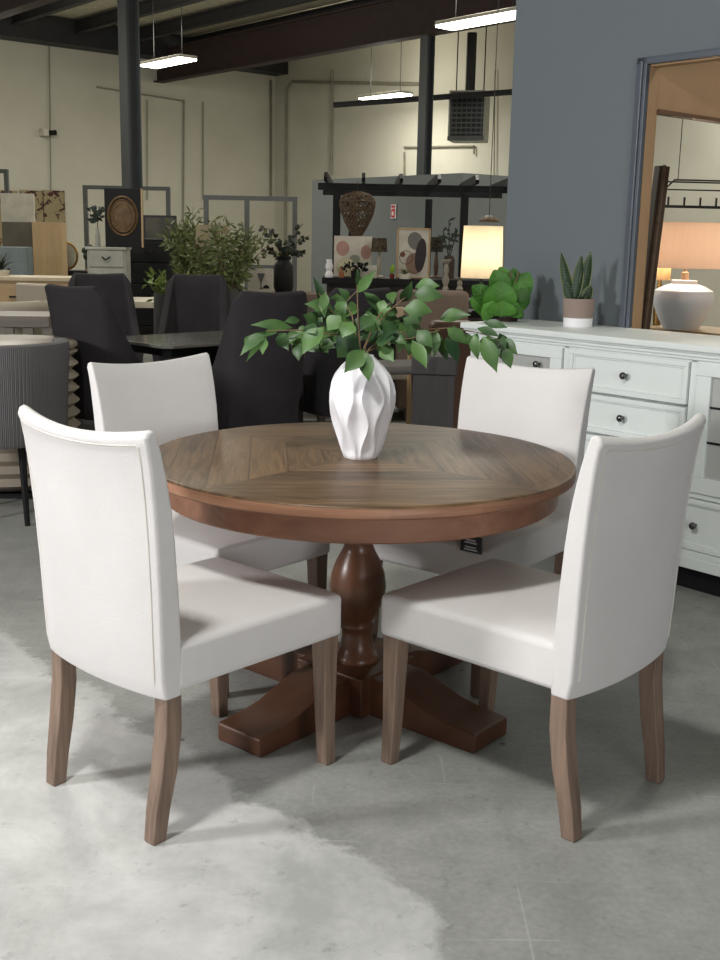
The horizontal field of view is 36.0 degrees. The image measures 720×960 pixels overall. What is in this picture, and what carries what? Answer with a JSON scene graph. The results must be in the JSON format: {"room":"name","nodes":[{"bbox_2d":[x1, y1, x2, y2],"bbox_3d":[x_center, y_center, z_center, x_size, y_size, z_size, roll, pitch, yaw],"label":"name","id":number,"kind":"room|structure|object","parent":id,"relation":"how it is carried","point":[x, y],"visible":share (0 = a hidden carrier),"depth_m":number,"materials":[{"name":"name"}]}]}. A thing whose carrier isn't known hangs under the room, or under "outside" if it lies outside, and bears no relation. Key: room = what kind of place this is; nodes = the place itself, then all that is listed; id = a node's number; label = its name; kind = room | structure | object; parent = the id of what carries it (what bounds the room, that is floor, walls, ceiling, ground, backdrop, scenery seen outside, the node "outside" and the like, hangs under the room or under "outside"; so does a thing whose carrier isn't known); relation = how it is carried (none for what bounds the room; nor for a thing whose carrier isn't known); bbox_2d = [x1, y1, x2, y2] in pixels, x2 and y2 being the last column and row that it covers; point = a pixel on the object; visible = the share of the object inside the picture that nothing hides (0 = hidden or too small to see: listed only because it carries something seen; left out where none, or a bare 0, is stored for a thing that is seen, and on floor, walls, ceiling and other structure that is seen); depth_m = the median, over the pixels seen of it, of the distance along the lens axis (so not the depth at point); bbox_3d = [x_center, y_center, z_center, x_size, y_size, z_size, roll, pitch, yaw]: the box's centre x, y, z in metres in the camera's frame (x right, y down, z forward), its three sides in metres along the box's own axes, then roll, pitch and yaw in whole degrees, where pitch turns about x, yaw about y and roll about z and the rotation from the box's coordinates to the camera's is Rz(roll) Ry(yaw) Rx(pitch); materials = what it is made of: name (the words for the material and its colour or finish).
{"room":"store","nodes":[
{"label":"store","id":0,"kind":"room"},
{"bbox_2d":[0,40,274,290],"bbox_3d":[-8.836,-6.049,20.480,18.200,5.500,0.200,-9,16,-40],"label":"wall","id":1,"kind":"structure","parent":0,"point":[85,117],"depth_m":23.52,"materials":[{"name":"paint"}]},
{"bbox_2d":[0,0,58,18],"bbox_3d":[0.540,-5.709,9.839,0.220,0.650,27.849,-9,16,-40],"label":"beam","id":2,"kind":"structure","parent":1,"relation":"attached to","point":[8,8],"depth_m":16.15,"materials":[{"name":"red metal"}]},
{"bbox_2d":[478,0,499,221],"bbox_3d":[1.227,-4.162,9.832,0.200,3.643,0.200,1,12,0],"label":"pendant","id":3,"kind":"object","parent":2,"relation":"hanging from","point":[488,218],"visible":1,"depth_m":10.12,"materials":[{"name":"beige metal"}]},
{"bbox_2d":[20,190,43,221],"bbox_3d":[-6.631,-5.292,22.394,0.468,1.096,0.040,-9,16,-40],"label":"canvas","id":4,"kind":"object","parent":1,"relation":"attached to","point":[38,195],"visible":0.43,"depth_m":22.41},
{"bbox_2d":[43,190,65,222],"bbox_3d":[-6.263,-5.365,22.700,0.459,1.111,0.040,-9,16,-40],"label":"canvas","id":5,"kind":"object","parent":1,"relation":"attached to","point":[53,201],"visible":0.64,"depth_m":22.63},
{"bbox_2d":[0,16,287,75],"bbox_3d":[-7.871,-8.520,20.258,16.000,0.460,0.480,-9,16,-40],"label":"beam","id":6,"kind":"structure","parent":1,"relation":"attached to","point":[47,31],"depth_m":22.02,"materials":[{"name":"metal"}]},
{"bbox_2d":[146,80,271,199],"bbox_3d":[-3.330,-7.647,24.762,3.355,2.801,0.057,-9,16,-39],"label":"trim","id":7,"kind":"structure","parent":1,"relation":"attached to","point":[270,80],"depth_m":25.50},
{"bbox_2d":[187,0,377,41],"bbox_3d":[5.433,-6.824,13.198,0.120,0.240,28.849,-9,16,-40],"label":"beam","id":8,"kind":"structure","parent":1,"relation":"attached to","point":[352,2],"depth_m":21.00,"materials":[{"name":"metal"}]},
{"bbox_2d":[153,0,515,82],"bbox_3d":[4.725,-6.396,13.353,0.220,0.650,27.849,-9,16,-40],"label":"beam","id":9,"kind":"structure","parent":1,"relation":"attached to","point":[380,22],"depth_m":19.39,"materials":[{"name":"red metal"}]},
{"bbox_2d":[143,215,176,238],"bbox_3d":[-2.591,-2.611,14.408,0.424,1.623,0.056,1,12,0],"label":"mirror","id":10,"kind":"object","parent":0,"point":[152,224],"visible":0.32,"depth_m":14.23,"materials":[{"name":"mirror"}]},
{"bbox_2d":[48,0,350,37],"bbox_3d":[0.723,-6.143,8.680,18.708,0.100,30.049,-9,16,-40],"label":"ceiling","id":11,"kind":"structure","parent":0,"point":[98,6],"depth_m":21.02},
{"bbox_2d":[11,0,96,24],"bbox_3d":[2.470,-6.338,10.709,0.120,0.240,28.849,-9,16,-40],"label":"beam","id":12,"kind":"structure","parent":11,"relation":"attached to","point":[61,5],"depth_m":19.91,"materials":[{"name":"metal"}]},
{"bbox_2d":[74,0,205,33],"bbox_3d":[3.458,-6.500,11.539,0.120,0.240,28.849,-9,16,-40],"label":"beam","id":13,"kind":"structure","parent":11,"relation":"attached to","point":[104,19],"depth_m":20.60,"materials":[{"name":"metal"}]},
{"bbox_2d":[140,0,196,68],"bbox_3d":[-2.974,-7.197,17.069,0.320,1.472,1.200,-9,16,-40],"label":"ceiling light","id":14,"kind":"object","parent":11,"relation":"hanging from","point":[176,59],"visible":0.89,"depth_m":17.07,"materials":[{"name":"white paint"}]},
{"bbox_2d":[140,57,196,68],"bbox_3d":[-2.988,-6.491,17.223,0.300,0.027,1.180,-9,16,-40],"label":"diffuser","id":15,"kind":"object","parent":14,"relation":"attached to","point":[161,62],"depth_m":17.15,"materials":[{"name":"white"}]},
{"bbox_2d":[139,0,316,41],"bbox_3d":[4.446,-6.662,12.368,0.120,0.240,28.849,-9,16,-40],"label":"beam","id":16,"kind":"structure","parent":11,"relation":"attached to","point":[247,8],"depth_m":20.42,"materials":[{"name":"metal"}]},
{"bbox_2d":[358,42,412,99],"bbox_3d":[0.487,-7.946,20.780,0.320,1.461,1.200,-9,16,-40],"label":"ceiling light","id":17,"kind":"object","parent":11,"relation":"hanging from","point":[400,93],"visible":0.86,"depth_m":20.74,"materials":[{"name":"white paint"}]},
{"bbox_2d":[359,93,411,99],"bbox_3d":[0.473,-7.246,20.933,0.300,0.027,1.180,-9,16,-40],"label":"diffuser","id":18,"kind":"object","parent":17,"relation":"attached to","point":[376,95],"depth_m":20.83,"materials":[{"name":"white"}]},
{"bbox_2d":[447,27,489,142],"bbox_3d":[1.983,-7.256,19.883,0.660,2.268,0.635,4,13,14],"label":"heater","id":19,"kind":"object","parent":11,"relation":"hanging from","point":[468,118],"visible":0.77,"depth_m":19.78,"materials":[{"name":"grey paint"}]},
{"bbox_2d":[333,89,511,107],"bbox_3d":[1.070,-6.722,19.509,3.245,0.259,0.100,5,13,18],"label":"gas pipe","id":20,"kind":"object","parent":19,"relation":"attached to","point":[504,92],"visible":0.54,"depth_m":19.50,"materials":[{"name":"metal"}]},
{"bbox_2d":[450,92,483,135],"bbox_3d":[1.908,-6.534,19.756,0.600,0.750,0.005,4,13,14],"label":"grille","id":21,"kind":"object","parent":19,"relation":"attached to","point":[466,114],"depth_m":19.75,"materials":[{"name":"metal"}]},
{"bbox_2d":[435,0,515,30],"bbox_3d":[1.505,-6.272,13.259,0.320,1.475,1.350,-9,16,-40],"label":"ceiling light","id":22,"kind":"object","parent":11,"relation":"hanging from","point":[506,14],"visible":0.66,"depth_m":13.38,"materials":[{"name":"white paint"}]},
{"bbox_2d":[436,10,515,30],"bbox_3d":[1.491,-5.565,13.414,0.300,0.027,1.330,-9,16,-40],"label":"diffuser","id":23,"kind":"object","parent":22,"relation":"attached to","point":[490,17],"depth_m":13.39,"materials":[{"name":"white"}]},
{"bbox_2d":[0,343,719,959],"bbox_3d":[0.048,-2.439,17.892,60.000,0.100,54.000,1,12,0],"label":"floor","id":24,"kind":"structure","parent":0,"point":[441,851],"depth_m":2.66,"materials":[{"name":"concrete"}]},
{"bbox_2d":[0,169,9,192],"bbox_3d":[-5.770,-3.720,17.535,0.502,2.329,0.600,1,12,0],"label":"frame","id":25,"kind":"object","parent":24,"relation":"on","point":[5,171],"visible":0.26,"depth_m":17.30,"materials":[{"name":"grey paint"}]},
{"bbox_2d":[0,246,32,274],"bbox_3d":[-4.488,-2.390,14.235,0.491,1.192,0.502,0,12,-6],"label":"base cabinet","id":26,"kind":"object","parent":24,"relation":"on","point":[23,256],"visible":0.27,"depth_m":13.95,"materials":[{"name":"paint"}]},
{"bbox_2d":[2,222,33,274],"bbox_3d":[-5.052,-3.077,16.555,0.439,1.520,0.480,0,12,-6],"label":"cabinet","id":27,"kind":"object","parent":24,"relation":"on","point":[14,234],"visible":0.28,"depth_m":16.21,"materials":[{"name":"paint"}]},
{"bbox_2d":[0,193,34,221],"bbox_3d":[-5.045,-4.012,16.316,0.480,0.410,0.050,0,12,-6],"label":"canvas","id":28,"kind":"object","parent":27,"relation":"on","point":[15,207],"visible":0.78,"depth_m":16.29,"materials":[{"name":"fabric"}]},
{"bbox_2d":[0,301,48,334],"bbox_3d":[-2.777,-0.987,8.758,0.660,0.860,0.568,-1,13,-11],"label":"tub chair","id":29,"kind":"object","parent":24,"relation":"on","point":[28,305],"visible":0.12,"depth_m":8.49,"materials":[{"name":"beige fabric"}]},
{"bbox_2d":[15,283,46,301],"bbox_3d":[-2.599,-1.193,9.459,0.440,0.970,0.480,8,14,28],"label":"chair","id":30,"kind":"object","parent":24,"relation":"on","point":[25,292],"visible":0.16,"depth_m":9.18,"materials":[{"name":"beige fabric"}]},
{"bbox_2d":[0,338,69,525],"bbox_3d":[-1.783,-0.239,5.386,0.738,0.881,0.651,0,12,-6],"label":"barrel chair","id":31,"kind":"object","parent":24,"relation":"on","point":[36,376],"visible":0.68,"depth_m":5.15,"materials":[{"name":"grey"}]},
{"bbox_2d":[0,275,70,301],"bbox_3d":[-3.148,-1.408,10.354,1.060,0.985,0.492,0,12,-7],"label":"sideboard","id":32,"kind":"object","parent":24,"relation":"on","point":[7,283],"visible":0.13,"depth_m":10.05,"materials":[{"name":"beige paint"}]},
{"bbox_2d":[0,252,19,275],"bbox_3d":[-3.279,-1.996,10.203,0.324,0.224,0.366,1,12,0],"label":"spiky plant","id":33,"kind":"object","parent":32,"relation":"on","point":[2,265],"visible":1,"depth_m":10.21,"materials":[{"name":"green plant"}]},
{"bbox_2d":[32,222,67,275],"bbox_3d":[-4.514,-2.986,16.179,0.400,1.525,0.450,0,12,-4],"label":"cabinet","id":34,"kind":"object","parent":24,"relation":"on","point":[49,238],"visible":0.49,"depth_m":15.89,"materials":[{"name":"beige wood"}]},
{"bbox_2d":[68,270,87,275],"bbox_3d":[-4.370,-2.814,17.060,0.454,0.817,0.500,0,12,-6],"label":"bench","id":35,"kind":"object","parent":24,"relation":"on","point":[70,272],"visible":0.04,"depth_m":16.74,"materials":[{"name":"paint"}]},
{"bbox_2d":[67,242,78,269],"bbox_3d":[-4.484,-3.419,16.878,0.378,0.429,0.036,0,12,-6],"label":"round mirror","id":36,"kind":"object","parent":35,"relation":"on","point":[72,253],"visible":0.47,"depth_m":16.88,"materials":[{"name":"gold metal"}]},
{"bbox_2d":[85,246,131,281],"bbox_3d":[-2.769,-1.950,12.267,0.441,1.241,0.482,0,12,-4],"label":"dresser","id":37,"kind":"object","parent":24,"relation":"on","point":[100,260],"visible":0.35,"depth_m":11.97,"materials":[{"name":"grey paint"}]},
{"bbox_2d":[85,205,104,246],"bbox_3d":[-2.869,-2.780,12.097,0.230,0.449,0.183,1,12,0],"label":"bud vase","id":38,"kind":"object","parent":37,"relation":"on","point":[97,216],"visible":0.98,"depth_m":12.08,"materials":[{"name":"grey paint"}]},
{"bbox_2d":[104,188,143,247],"bbox_3d":[-2.554,-2.835,11.973,0.407,0.620,0.058,1,12,-3],"label":"relief","id":39,"kind":"object","parent":37,"relation":"on","point":[123,207],"visible":1,"depth_m":11.95,"materials":[{"name":"black paint"}]},
{"bbox_2d":[82,185,170,269],"bbox_3d":[-3.657,-3.549,17.461,1.358,2.109,0.600,1,12,0],"label":"frame","id":40,"kind":"object","parent":24,"relation":"on","point":[85,187],"visible":0.24,"depth_m":17.25,"materials":[{"name":"grey paint"}]},
{"bbox_2d":[117,0,142,188],"bbox_3d":[-2.951,-4.090,14.313,0.400,4.540,0.400,-9,16,-40],"label":"steel column","id":41,"kind":"structure","parent":24,"relation":"on","point":[127,10],"depth_m":14.10,"materials":[{"name":"metal"}]},
{"bbox_2d":[133,297,153,307],"bbox_3d":[-2.049,-1.404,10.963,1.050,0.760,0.800,0,12,-6],"label":"table","id":42,"kind":"object","parent":24,"relation":"on","point":[140,302],"visible":0.02,"depth_m":10.50,"materials":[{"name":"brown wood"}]},
{"bbox_2d":[130,239,174,334],"bbox_3d":[-2.493,-2.229,13.357,0.565,1.330,0.532,0,12,-3],"label":"chest","id":43,"kind":"object","parent":24,"relation":"on","point":[141,259],"visible":0.3,"depth_m":13.07,"materials":[{"name":"paint"}]},
{"bbox_2d":[141,266,188,333],"bbox_3d":[-1.514,-1.140,8.905,0.356,1.145,0.394,12,16,41],"label":"fern plant","id":44,"kind":"object","parent":24,"relation":"on","point":[159,296],"visible":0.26,"depth_m":8.74,"materials":[{"name":"green plant"}]},
{"bbox_2d":[0,419,331,498],"bbox_3d":[-1.677,-0.190,7.218,3.040,0.005,2.730,1,12,0],"label":"rug","id":45,"kind":"object","parent":24,"relation":"on","point":[86,424],"visible":0.02,"depth_m":6.01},
{"bbox_2d":[0,311,52,335],"bbox_3d":[-2.478,-0.824,8.158,0.515,0.800,0.520,0,12,-6],"label":"slatted bench","id":46,"kind":"object","parent":45,"relation":"on","point":[29,320],"visible":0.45,"depth_m":7.85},
{"bbox_2d":[0,335,80,491],"bbox_3d":[-1.938,-0.378,6.170,0.734,0.800,0.734,1,12,0],"label":"table","id":47,"kind":"object","parent":45,"relation":"on","point":[10,481],"visible":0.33,"depth_m":6.02,"materials":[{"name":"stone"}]},
{"bbox_2d":[45,284,143,420],"bbox_3d":[-1.522,-0.614,6.593,0.538,1.096,0.573,8,14,29],"label":"dining chair","id":48,"kind":"object","parent":45,"relation":"on","point":[83,314],"visible":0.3,"depth_m":6.31,"materials":[{"name":"grey fabric"}]},
{"bbox_2d":[68,273,143,428],"bbox_3d":[-1.868,-0.946,8.075,0.538,1.096,0.573,-3,13,-17],"label":"dining chair","id":49,"kind":"object","parent":45,"relation":"on","point":[116,287],"visible":0.15,"depth_m":8.19,"materials":[{"name":"black fabric"}]},
{"bbox_2d":[126,331,222,429],"bbox_3d":[-1.010,-0.528,7.044,1.000,0.755,0.680,-11,17,-44],"label":"dining table","id":50,"kind":"object","parent":45,"relation":"on","point":[180,345],"visible":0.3,"depth_m":6.70,"materials":[{"name":"grey glass"}]},
{"bbox_2d":[152,274,227,361],"bbox_3d":[-1.239,-0.966,8.226,0.538,1.096,0.573,1,12,1],"label":"dining chair","id":51,"kind":"object","parent":45,"relation":"on","point":[192,303],"visible":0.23,"depth_m":8.34,"materials":[{"name":"black fabric"}]},
{"bbox_2d":[212,290,307,428],"bbox_3d":[-0.595,-0.548,6.375,0.538,1.096,0.573,-5,14,-26],"label":"dining chair","id":52,"kind":"object","parent":45,"relation":"on","point":[264,389],"visible":0.57,"depth_m":6.15,"materials":[{"name":"black fabric"}]},
{"bbox_2d":[298,288,391,422],"bbox_3d":[-0.108,-0.663,6.942,0.538,1.096,0.573,-5,14,-26],"label":"dining chair","id":53,"kind":"object","parent":45,"relation":"on","point":[319,368],"visible":0.27,"depth_m":6.73,"materials":[{"name":"black fabric"}]},
{"bbox_2d":[18,404,340,845],"bbox_3d":[-0.448,0.295,2.820,0.503,0.985,0.658,12,16,41],"label":"dining chair","id":54,"kind":"object","parent":24,"relation":"on","point":[119,609],"visible":1,"depth_m":2.58,"materials":[{"name":"fabric"}]},
{"bbox_2d":[87,352,329,696],"bbox_3d":[-0.504,0.109,3.669,0.658,0.985,0.503,12,16,40],"label":"dining chair","id":55,"kind":"object","parent":24,"relation":"on","point":[173,399],"visible":0.38,"depth_m":3.66,"materials":[{"name":"fabric"}]},
{"bbox_2d":[175,216,279,313],"bbox_3d":[-1.047,-1.304,8.770,0.823,1.540,0.478,1,12,0],"label":"bamboo plant","id":56,"kind":"object","parent":24,"relation":"on","point":[234,273],"visible":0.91,"depth_m":8.61,"materials":[{"name":"green plant"}]},
{"bbox_2d":[203,195,296,290],"bbox_3d":[-1.506,-2.921,15.234,1.273,1.917,0.600,1,12,0],"label":"frame","id":57,"kind":"object","parent":24,"relation":"on","point":[206,198],"visible":0.38,"depth_m":15.04,"materials":[{"name":"grey paint"}]},
{"bbox_2d":[244,290,326,355],"bbox_3d":[-0.901,-1.152,9.528,1.212,0.925,0.500,1,12,-1],"label":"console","id":58,"kind":"object","parent":24,"relation":"on","point":[311,296],"visible":0.08,"depth_m":9.26,"materials":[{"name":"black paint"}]},
{"bbox_2d":[156,205,222,274],"bbox_3d":[-1.458,-1.999,9.515,0.563,0.714,0.431,-6,14,-30],"label":"bush","id":59,"kind":"object","parent":58,"relation":"on","point":[180,239],"visible":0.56,"depth_m":9.44,"materials":[{"name":"green plant"}]},
{"bbox_2d":[196,225,228,247],"bbox_3d":[-1.239,-1.858,9.283,0.274,0.547,0.274,1,12,0],"label":"table lamp","id":60,"kind":"object","parent":58,"relation":"on","point":[199,227],"visible":0.18,"depth_m":9.13,"materials":[{"name":"white"}]},
{"bbox_2d":[248,268,271,291],"bbox_3d":[-0.840,-1.674,9.289,0.205,0.200,0.023,1,12,-3],"label":"print","id":61,"kind":"object","parent":58,"relation":"on","point":[261,281],"visible":0.9,"depth_m":9.28,"materials":[{"name":"paper"}]},
{"bbox_2d":[258,224,309,291],"bbox_3d":[-0.636,-1.862,9.296,0.430,0.572,0.217,1,12,0],"label":"vase","id":62,"kind":"object","parent":58,"relation":"on","point":[283,269],"visible":0.94,"depth_m":9.27,"materials":[{"name":"paint"}]},
{"bbox_2d":[159,422,576,757],"bbox_3d":[-0.006,0.301,3.361,1.260,0.760,1.260,-2,13,-14],"label":"dining table","id":63,"kind":"object","parent":24,"relation":"on","point":[288,481],"visible":0.84,"depth_m":3.12,"materials":[{"name":"red wood"}]},
{"bbox_2d":[329,354,395,459],"bbox_3d":[0.007,-0.215,3.236,0.193,0.302,0.197,1,12,0],"label":"vase","id":64,"kind":"object","parent":63,"relation":"on","point":[361,409],"visible":0.87,"depth_m":3.17,"materials":[{"name":"white ceramic"}]},
{"bbox_2d":[240,269,517,380],"bbox_3d":[0.062,-0.416,3.192,0.794,0.376,0.282,1,12,0],"label":"leafy branches","id":65,"kind":"object","parent":64,"relation":"in","point":[341,330],"visible":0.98,"depth_m":3.17,"materials":[{"name":"green plant"}]},
{"bbox_2d":[378,359,412,387],"bbox_3d":[0.195,-0.261,5.982,0.406,0.746,0.406,-3,13,-17],"label":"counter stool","id":66,"kind":"object","parent":24,"relation":"on","point":[398,367],"visible":0.03,"depth_m":5.76,"materials":[{"name":"grey fabric"}]},
{"bbox_2d":[390,307,411,423],"bbox_3d":[0.122,-0.779,7.906,0.400,0.930,0.435,-3,13,-20],"label":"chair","id":67,"kind":"object","parent":24,"relation":"on","point":[400,310],"visible":0.11,"depth_m":7.79,"materials":[{"name":"brown wood"}]},
{"bbox_2d":[322,275,498,320],"bbox_3d":[0.631,-1.871,12.896,2.128,0.949,0.800,1,12,0],"label":"console","id":68,"kind":"object","parent":24,"relation":"on","point":[396,284],"visible":0.17,"depth_m":12.42,"materials":[{"name":"paint"}]},
{"bbox_2d":[325,259,332,277],"bbox_3d":[-0.347,-2.383,12.460,0.100,0.200,0.100,1,12,0],"label":"figurine","id":69,"kind":"object","parent":68,"relation":"on","point":[329,266],"visible":1,"depth_m":12.43,"materials":[{"name":"ceramic"}]},
{"bbox_2d":[337,258,353,276],"bbox_3d":[-0.160,-2.416,12.580,0.208,0.219,0.050,1,12,0],"label":"fan","id":70,"kind":"object","parent":68,"relation":"on","point":[341,262],"visible":0.7,"depth_m":12.57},
{"bbox_2d":[334,236,371,276],"bbox_3d":[-0.082,-2.586,12.802,0.440,0.460,0.024,1,12,-2],"label":"print","id":71,"kind":"object","parent":68,"relation":"on","point":[356,248],"visible":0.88,"depth_m":12.78,"materials":[{"name":"paper"}]},
{"bbox_2d":[343,261,368,277],"bbox_3d":[-0.053,-2.368,12.462,0.304,0.181,0.110,1,12,0],"label":"flowers","id":72,"kind":"object","parent":68,"relation":"on","point":[360,265],"visible":0.95,"depth_m":12.44,"materials":[{"name":"plant"}]},
{"bbox_2d":[371,238,386,277],"bbox_3d":[0.218,-2.538,12.649,0.186,0.444,0.186,1,12,0],"label":"shade lamp","id":73,"kind":"object","parent":68,"relation":"on","point":[379,245],"visible":0.91,"depth_m":12.56,"materials":[{"name":"black metal"}]},
{"bbox_2d":[396,228,430,277],"bbox_3d":[0.611,-2.603,12.696,0.384,0.564,0.047,2,12,5],"label":"print","id":74,"kind":"object","parent":68,"relation":"on","point":[413,244],"visible":1,"depth_m":12.68,"materials":[{"name":"paper"}]},
{"bbox_2d":[430,237,442,277],"bbox_3d":[0.892,-2.601,12.939,0.155,0.469,0.155,9,15,32],"label":"lamp","id":75,"kind":"object","parent":68,"relation":"on","point":[435,242],"visible":0.88,"depth_m":12.87,"materials":[{"name":"black metal"}]},
{"bbox_2d":[437,218,459,278],"bbox_3d":[1.017,-2.665,12.726,0.247,0.689,0.138,7,14,26],"label":"branch","id":76,"kind":"object","parent":68,"relation":"on","point":[451,265],"visible":0.94,"depth_m":12.70,"materials":[{"name":"black paint"}]},
{"bbox_2d":[318,172,507,276],"bbox_3d":[0.673,-2.725,14.050,2.366,2.126,2.380,1,12,0],"label":"pergola","id":77,"kind":"object","parent":24,"relation":"on","point":[467,189],"visible":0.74,"depth_m":13.08,"materials":[{"name":"black paint"}]},
{"bbox_2d":[339,188,375,235],"bbox_3d":[-0.030,-3.112,12.831,0.424,0.676,0.342,2,12,6],"label":"lantern","id":78,"kind":"object","parent":77,"relation":"hanging from","point":[354,229],"visible":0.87,"depth_m":12.74,"materials":[{"name":"brown wicker"}]},
{"bbox_2d":[416,35,434,174],"bbox_3d":[1.034,-4.831,18.055,0.400,4.540,0.400,-9,16,-40],"label":"steel column","id":79,"kind":"structure","parent":24,"relation":"on","point":[427,43],"depth_m":17.76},
{"bbox_2d":[390,289,468,420],"bbox_3d":[0.536,-1.030,8.908,0.545,1.009,0.850,1,12,-2],"label":"chair","id":80,"kind":"object","parent":24,"relation":"on","point":[457,299],"visible":0.23,"depth_m":8.42,"materials":[{"name":"brown fabric"}]},
{"bbox_2d":[411,350,457,427],"bbox_3d":[0.354,-0.194,5.406,0.212,0.865,0.472,2,12,4],"label":"base cabinet","id":81,"kind":"object","parent":24,"relation":"on","point":[433,390],"visible":0.49,"depth_m":5.13,"materials":[{"name":"grey wood"}]},
{"bbox_2d":[428,320,470,428],"bbox_3d":[0.582,-0.658,7.530,0.297,0.873,0.600,0,12,-4],"label":"leather bench","id":82,"kind":"object","parent":24,"relation":"on","point":[464,348],"visible":0.07,"depth_m":7.20,"materials":[{"name":"brown wood"}]},
{"bbox_2d":[468,298,479,321],"bbox_3d":[0.847,-1.280,10.439,0.500,0.853,0.450,1,12,0],"label":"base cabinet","id":83,"kind":"object","parent":24,"relation":"on","point":[470,306],"visible":0.02,"depth_m":10.16,"materials":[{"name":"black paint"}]},
{"bbox_2d":[372,356,594,697],"bbox_3d":[0.397,0.114,3.726,0.503,0.985,0.664,11,16,37],"label":"dining chair","id":84,"kind":"object","parent":24,"relation":"on","point":[547,407],"visible":0.54,"depth_m":3.73,"materials":[{"name":"fabric"}]},
{"bbox_2d":[468,309,498,318],"bbox_3d":[1.048,-1.066,9.605,0.650,0.800,0.470,1,12,0],"label":"lamp stand","id":85,"kind":"object","parent":24,"relation":"on","point":[472,314],"visible":0.02,"depth_m":9.30,"materials":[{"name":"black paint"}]},
{"bbox_2d":[460,226,502,312],"bbox_3d":[1.015,-1.757,9.234,0.348,0.707,0.348,1,12,0],"label":"lamp","id":86,"kind":"object","parent":85,"relation":"on","point":[482,249],"visible":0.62,"depth_m":9.07,"materials":[{"name":"white"}]},
{"bbox_2d":[381,413,705,841],"bbox_3d":[0.462,0.303,2.866,0.658,0.985,0.503,12,17,41],"label":"dining chair","id":87,"kind":"object","parent":24,"relation":"on","point":[585,629],"visible":0.97,"depth_m":2.64,"materials":[{"name":"fabric"}]},
{"bbox_2d":[460,319,719,596],"bbox_3d":[1.274,-0.126,4.847,0.497,1.008,1.900,-9,16,-40],"label":"sideboard","id":88,"kind":"object","parent":24,"relation":"on","point":[647,382],"visible":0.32,"depth_m":4.56,"materials":[{"name":"white paint"}]},
{"bbox_2d":[470,267,534,321],"bbox_3d":[0.695,-0.890,5.316,0.335,0.261,0.190,-6,14,-29],"label":"leaf plant","id":89,"kind":"object","parent":88,"relation":"on","point":[507,295],"visible":0.99,"depth_m":5.33,"materials":[{"name":"plant"}]},
{"bbox_2d":[560,251,594,327],"bbox_3d":[1.011,-0.881,5.096,0.146,0.350,0.144,12,17,41],"label":"snake plant","id":90,"kind":"object","parent":88,"relation":"on","point":[578,302],"visible":1,"depth_m":5.08,"materials":[{"name":"green plant"}]},
{"bbox_2d":[650,325,719,335],"bbox_3d":[2.328,-0.384,6.372,0.440,0.900,1.500,-9,16,-40],"label":"console","id":91,"kind":"object","parent":24,"relation":"on","point":[706,330],"visible":0.13,"depth_m":6.50,"materials":[{"name":"brown wood"}]},
{"bbox_2d":[641,165,669,329],"bbox_3d":[1.506,-1.180,5.714,0.076,0.870,0.313,7,14,25],"label":"frame","id":92,"kind":"object","parent":91,"relation":"on","point":[661,173],"visible":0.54,"depth_m":5.68,"materials":[{"name":"brown wood"}]},
{"bbox_2d":[653,222,719,329],"bbox_3d":[1.910,-1.196,6.507,0.514,0.613,0.514,1,12,0],"label":"lamp","id":93,"kind":"object","parent":91,"relation":"on","point":[683,304],"visible":0.88,"depth_m":6.30,"materials":[{"name":"white"}]},
{"bbox_3d":[2.082,-0.582,7.490,0.400,0.800,0.500,-9,16,-40],"label":"table","id":94,"kind":"object","parent":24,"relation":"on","visible":0},
{"bbox_2d":[653,268,670,325],"bbox_3d":[1.971,-1.269,7.289,0.140,0.622,0.140,1,12,0],"label":"lamp","id":95,"kind":"object","parent":94,"relation":"on","point":[662,273],"visible":0.2,"depth_m":7.22,"materials":[{"name":"white"}]},
{"bbox_2d":[311,173,507,291],"bbox_3d":[0.913,-3.830,18.572,1.500,2.360,3.826,-8,16,-37],"label":"wall","id":96,"kind":"structure","parent":0,"point":[410,211],"depth_m":17.57,"materials":[{"name":"paint"}]},
{"bbox_2d":[442,258,450,289],"bbox_3d":[0.793,-1.863,10.235,0.100,0.372,0.100,1,12,0],"label":"candlestick","id":97,"kind":"object","parent":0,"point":[446,261],"visible":0.73,"depth_m":10.21,"materials":[{"name":"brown wood"}]},
{"bbox_2d":[274,22,719,326],"bbox_3d":[8.415,-4.369,14.370,0.200,5.500,31.849,-9,16,-40],"label":"wall","id":98,"kind":"structure","parent":0,"point":[370,140],"depth_m":22.59,"materials":[{"name":"paint"}]},
{"bbox_2d":[49,46,494,246],"bbox_3d":[-1.499,-6.899,23.567,9.018,4.471,4.172,3,13,10],"label":"pipe","id":99,"kind":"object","parent":98,"relation":"attached to","point":[331,82],"depth_m":24.14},
{"bbox_2d":[504,0,719,326],"bbox_3d":[3.025,-1.071,3.026,0.065,3.700,6.920,-9,16,-40],"label":"wall","id":100,"kind":"structure","parent":0,"point":[575,61],"depth_m":5.24,"materials":[{"name":"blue paint"}]},
{"bbox_2d":[619,48,719,327],"bbox_3d":[1.699,-1.129,4.515,0.035,1.265,1.465,-9,16,-40],"label":"trim","id":101,"kind":"structure","parent":100,"relation":"attached to","point":[643,64],"depth_m":4.99,"materials":[{"name":"paint"}]},
{"bbox_2d":[631,56,719,328],"bbox_3d":[1.736,-1.123,4.551,0.064,1.240,1.370,-9,16,-40],"label":"trim","id":102,"kind":"structure","parent":100,"relation":"attached to","point":[654,68],"depth_m":5.02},
{"bbox_2d":[640,61,719,328],"bbox_3d":[2.861,-1.261,6.451,4.105,2.600,0.035,-9,16,-40],"label":"wall","id":103,"kind":"structure","parent":0,"point":[691,88],"depth_m":5.13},
{"bbox_2d":[657,109,719,123],"bbox_3d":[2.881,-1.923,6.314,4.085,0.017,0.060,-9,16,-40],"label":"trim","id":104,"kind":"structure","parent":103,"relation":"attached to","point":[660,112],"depth_m":5.15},
{"bbox_2d":[665,119,719,208],"bbox_3d":[2.360,-3.556,6.998,0.712,3.570,0.252,0,12,-6],"label":"chandelier","id":105,"kind":"object","parent":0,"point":[674,180],"visible":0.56,"depth_m":7.26,"materials":[{"name":"black metal"}]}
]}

